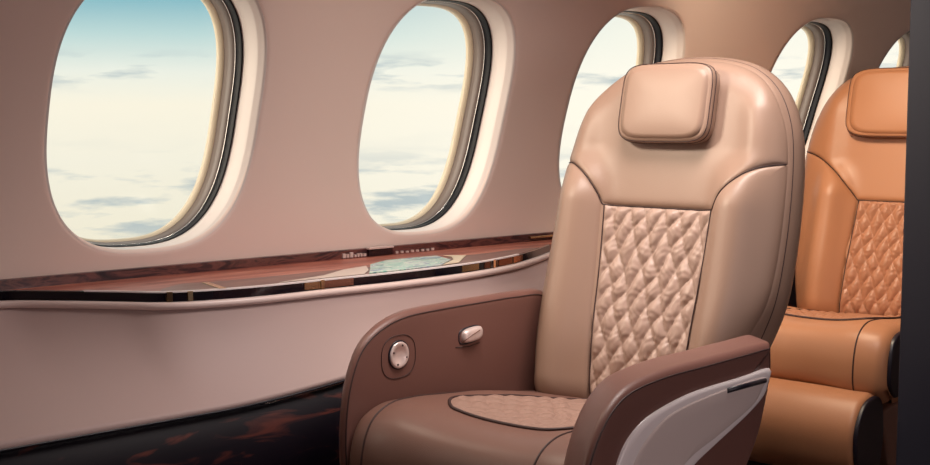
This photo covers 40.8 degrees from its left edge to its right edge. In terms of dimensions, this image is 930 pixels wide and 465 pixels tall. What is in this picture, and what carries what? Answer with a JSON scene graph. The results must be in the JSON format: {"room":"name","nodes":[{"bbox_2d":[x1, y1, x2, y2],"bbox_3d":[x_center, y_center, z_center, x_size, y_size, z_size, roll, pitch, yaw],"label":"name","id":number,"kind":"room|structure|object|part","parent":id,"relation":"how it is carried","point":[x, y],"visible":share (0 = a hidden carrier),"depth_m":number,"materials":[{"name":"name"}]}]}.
{"room":"aircraft cabin","nodes":[
{"label":"aircraft cabin","id":0,"kind":"room"},
{"bbox_2d":[0,0,910,278],"bbox_3d":[0.100,-0.559,3.289,8.600,1.477,0.712,-5,7,-42],"label":"wall","id":1,"kind":"structure","parent":0,"point":[322,55],"depth_m":3.27,"materials":[{"name":"beige plastic"}]},
{"bbox_2d":[44,0,266,253],"bbox_3d":[-0.753,-0.282,2.979,0.572,0.679,0.375,-5,7,-42],"label":"window","id":2,"kind":"structure","parent":1,"relation":"in","point":[239,26],"depth_m":3.15,"materials":[{"name":"beige plastic"}]},
{"bbox_3d":[-0.783,-0.285,3.013,0.542,0.664,0.246,-5,7,-42],"label":"frame","id":3,"kind":"part","parent":2,"relation":"part of","materials":[{"name":"brown plastic"}]},
{"bbox_2d":[0,232,796,464],"bbox_3d":[0.027,0.416,3.459,8.600,0.744,0.497,-5,7,-42],"label":"ledge","id":4,"kind":"object","parent":1,"relation":"attached to","point":[152,365],"depth_m":2.76,"materials":[{"name":"brown wood"}]},
{"bbox_3d":[-0.572,0.120,2.848,0.017,0.002,0.120,-3,6,-31],"label":"brass inlay strip","id":5,"kind":"part","parent":4,"relation":"part of","materials":[{"name":"gold metal"}]},
{"bbox_3d":[0.026,0.203,3.441,8.600,0.195,0.490,-5,7,-42],"label":"panel","id":6,"kind":"part","parent":4,"relation":"part of","materials":[{"name":"pink"}]},
{"bbox_2d":[279,266,368,282],"bbox_3d":[-0.305,0.103,3.036,0.091,0.002,0.370,3,6,27],"label":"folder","id":7,"kind":"object","parent":4,"relation":"on","point":[361,270],"visible":1,"depth_m":3.05,"materials":[{"name":"beige paper"}]},
{"bbox_2d":[367,245,393,255],"bbox_3d":[-0.236,0.051,3.482,0.086,0.024,0.014,-5,7,-42],"label":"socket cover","id":8,"kind":"object","parent":4,"relation":"on","point":[380,250],"visible":1,"depth_m":3.48,"materials":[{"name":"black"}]},
{"bbox_3d":[-0.237,0.054,3.484,0.082,0.019,0.010,-5,7,-42],"label":"plate","id":9,"kind":"part","parent":8,"relation":"part of","materials":[{"name":"black"}]},
{"bbox_2d":[369,256,450,273],"bbox_3d":[-0.158,0.082,3.256,0.374,0.003,0.190,-5,7,-42],"label":"brochure","id":10,"kind":"object","parent":4,"relation":"on","point":[427,261],"visible":1,"depth_m":3.25,"materials":[{"name":"white paper"}]},
{"bbox_2d":[443,255,465,264],"bbox_3d":[-0.027,0.073,3.357,0.064,0.002,0.222,0,5,-1],"label":"paper sheet","id":11,"kind":"object","parent":4,"relation":"on","point":[456,258],"visible":1,"depth_m":3.38,"materials":[{"name":"beige paper"}]},
{"bbox_3d":[0.249,0.012,3.918,0.130,0.006,0.012,-5,7,-42],"label":"chrome handle","id":12,"kind":"part","parent":4,"relation":"part of","materials":[{"name":"brown metal"}]},
{"bbox_2d":[357,0,515,234],"bbox_3d":[-0.115,-0.325,3.556,0.548,0.680,0.372,-5,7,-42],"label":"window","id":13,"kind":"structure","parent":1,"relation":"in","point":[488,28],"depth_m":3.71,"materials":[{"name":"beige plastic"}]},
{"bbox_3d":[-0.145,-0.328,3.590,0.518,0.665,0.244,-5,7,-42],"label":"frame","id":14,"kind":"part","parent":13,"relation":"part of","materials":[{"name":"brown plastic"}]},
{"bbox_2d":[558,6,684,188],"bbox_3d":[0.464,-0.385,4.069,0.536,0.679,0.376,-5,7,-42],"label":"window","id":15,"kind":"structure","parent":1,"relation":"in","point":[660,35],"depth_m":4.09,"materials":[{"name":"beige plastic"}]},
{"bbox_3d":[0.434,-0.388,4.103,0.506,0.664,0.248,-5,7,-42],"label":"frame","id":16,"kind":"part","parent":15,"relation":"part of","materials":[{"name":"brown plastic"}]},
{"bbox_2d":[770,18,853,159],"bbox_3d":[1.215,-0.464,4.733,0.544,0.677,0.382,-5,7,-42],"label":"window","id":17,"kind":"structure","parent":1,"relation":"in","point":[830,41],"depth_m":4.84,"materials":[{"name":"beige plastic"}]},
{"bbox_3d":[1.185,-0.467,4.766,0.514,0.662,0.254,-5,7,-42],"label":"frame","id":18,"kind":"part","parent":17,"relation":"part of","materials":[{"name":"brown plastic"}]},
{"bbox_2d":[878,30,909,67],"bbox_3d":[1.732,-0.506,5.196,0.520,0.677,0.382,-5,7,-42],"label":"window","id":19,"kind":"structure","parent":1,"relation":"in","point":[903,57],"depth_m":5.27,"materials":[{"name":"beige plastic"}]},
{"bbox_3d":[1.702,-0.509,5.229,0.490,0.662,0.254,-5,7,-42],"label":"frame","id":20,"kind":"part","parent":19,"relation":"part of","materials":[{"name":"brown plastic"}]},
{"bbox_2d":[747,460,769,464],"bbox_3d":[1.280,0.943,2.110,8.600,0.060,4.518,-5,7,-42],"label":"floor","id":21,"kind":"structure","parent":0,"point":[749,462],"depth_m":4.00,"materials":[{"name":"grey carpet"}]},
{"bbox_2d":[339,57,804,464],"bbox_3d":[0.282,0.247,2.656,1.066,1.262,0.884,-5,7,-42],"label":"seat","id":22,"kind":"object","parent":21,"relation":"on","point":[656,319],"visible":1,"depth_m":2.79,"materials":[{"name":"beige leather"}]},
{"bbox_3d":[-0.144,0.270,2.717,0.002,0.096,0.108,5,7,41],"label":"stitched frame","id":23,"kind":"part","parent":22,"relation":"part of","materials":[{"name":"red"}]},
{"bbox_3d":[-0.028,0.382,2.898,0.046,0.454,0.734,5,7,41],"label":"armrest","id":24,"kind":"part","parent":22,"relation":"part of","materials":[{"name":"brown leather"}]},
{"bbox_2d":[350,390,577,464],"bbox_3d":[0.202,0.486,2.659,0.629,0.266,0.687,5,7,41],"label":"seat cushion","id":25,"kind":"object","parent":22,"relation":"on","point":[388,427],"depth_m":2.54,"materials":[{"name":"brown leather"}]},
{"bbox_3d":[0.018,0.236,2.893,0.017,0.035,0.068,5,7,41],"label":"pull handle","id":26,"kind":"part","parent":22,"relation":"part of","materials":[{"name":"metal"}]},
{"bbox_3d":[0.425,0.184,2.907,0.294,0.486,0.128,4,7,41],"label":"quilted panel","id":27,"kind":"part","parent":22,"relation":"part of","materials":[{"name":"beige leather"}]},
{"bbox_3d":[0.373,0.449,2.285,0.107,0.444,0.706,5,7,41],"label":"armrest","id":28,"kind":"part","parent":22,"relation":"part of","materials":[{"name":"brown leather"}]},
{"bbox_3d":[0.487,-0.230,2.942,0.589,0.349,0.150,5,7,42],"label":"head panel","id":29,"kind":"part","parent":22,"relation":"part of","materials":[{"name":"beige leather"}]},
{"bbox_3d":[0.419,0.405,2.251,0.010,0.250,0.549,5,7,41],"label":"shell plate","id":30,"kind":"part","parent":22,"relation":"part of","materials":[{"name":"white plastic"}]},
{"bbox_3d":[0.466,0.021,2.954,0.649,0.870,0.341,4,7,39],"label":"backrest","id":31,"kind":"part","parent":22,"relation":"part of","materials":[{"name":"beige leather"}]},
{"bbox_2d":[749,66,908,464],"bbox_3d":[1.204,0.098,4.020,1.113,1.282,0.743,-5,7,-42],"label":"seat","id":32,"kind":"object","parent":21,"relation":"on","point":[832,395],"visible":0.7,"depth_m":4.18,"materials":[{"name":"leather"}]},
{"bbox_2d":[770,306,900,403],"bbox_3d":[1.171,0.347,3.984,0.615,0.231,0.687,5,7,41],"label":"seat cushion","id":33,"kind":"object","parent":32,"relation":"on","point":[835,354],"depth_m":3.65,"materials":[{"name":"leather"}]},
{"bbox_3d":[1.475,-0.114,4.243,0.740,0.904,0.354,5,7,41],"label":"backrest","id":34,"kind":"part","parent":32,"relation":"part of","materials":[{"name":"leather"}]},
{"bbox_3d":[1.490,-0.329,4.242,0.700,0.454,0.162,5,7,42],"label":"head panel","id":35,"kind":"part","parent":32,"relation":"part of","materials":[{"name":"leather"}]},
{"bbox_3d":[1.422,0.103,4.202,0.292,0.412,0.116,5,7,42],"label":"quilted panel","id":36,"kind":"part","parent":32,"relation":"part of","materials":[{"name":"brown leather"}]},
{"bbox_2d":[896,0,929,464],"bbox_3d":[1.455,-0.132,2.020,0.070,2.097,1.561,-5,7,-42],"label":"wall partition","id":37,"kind":"structure","parent":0,"point":[913,418],"depth_m":2.57,"materials":[{"name":"black"}]}
]}

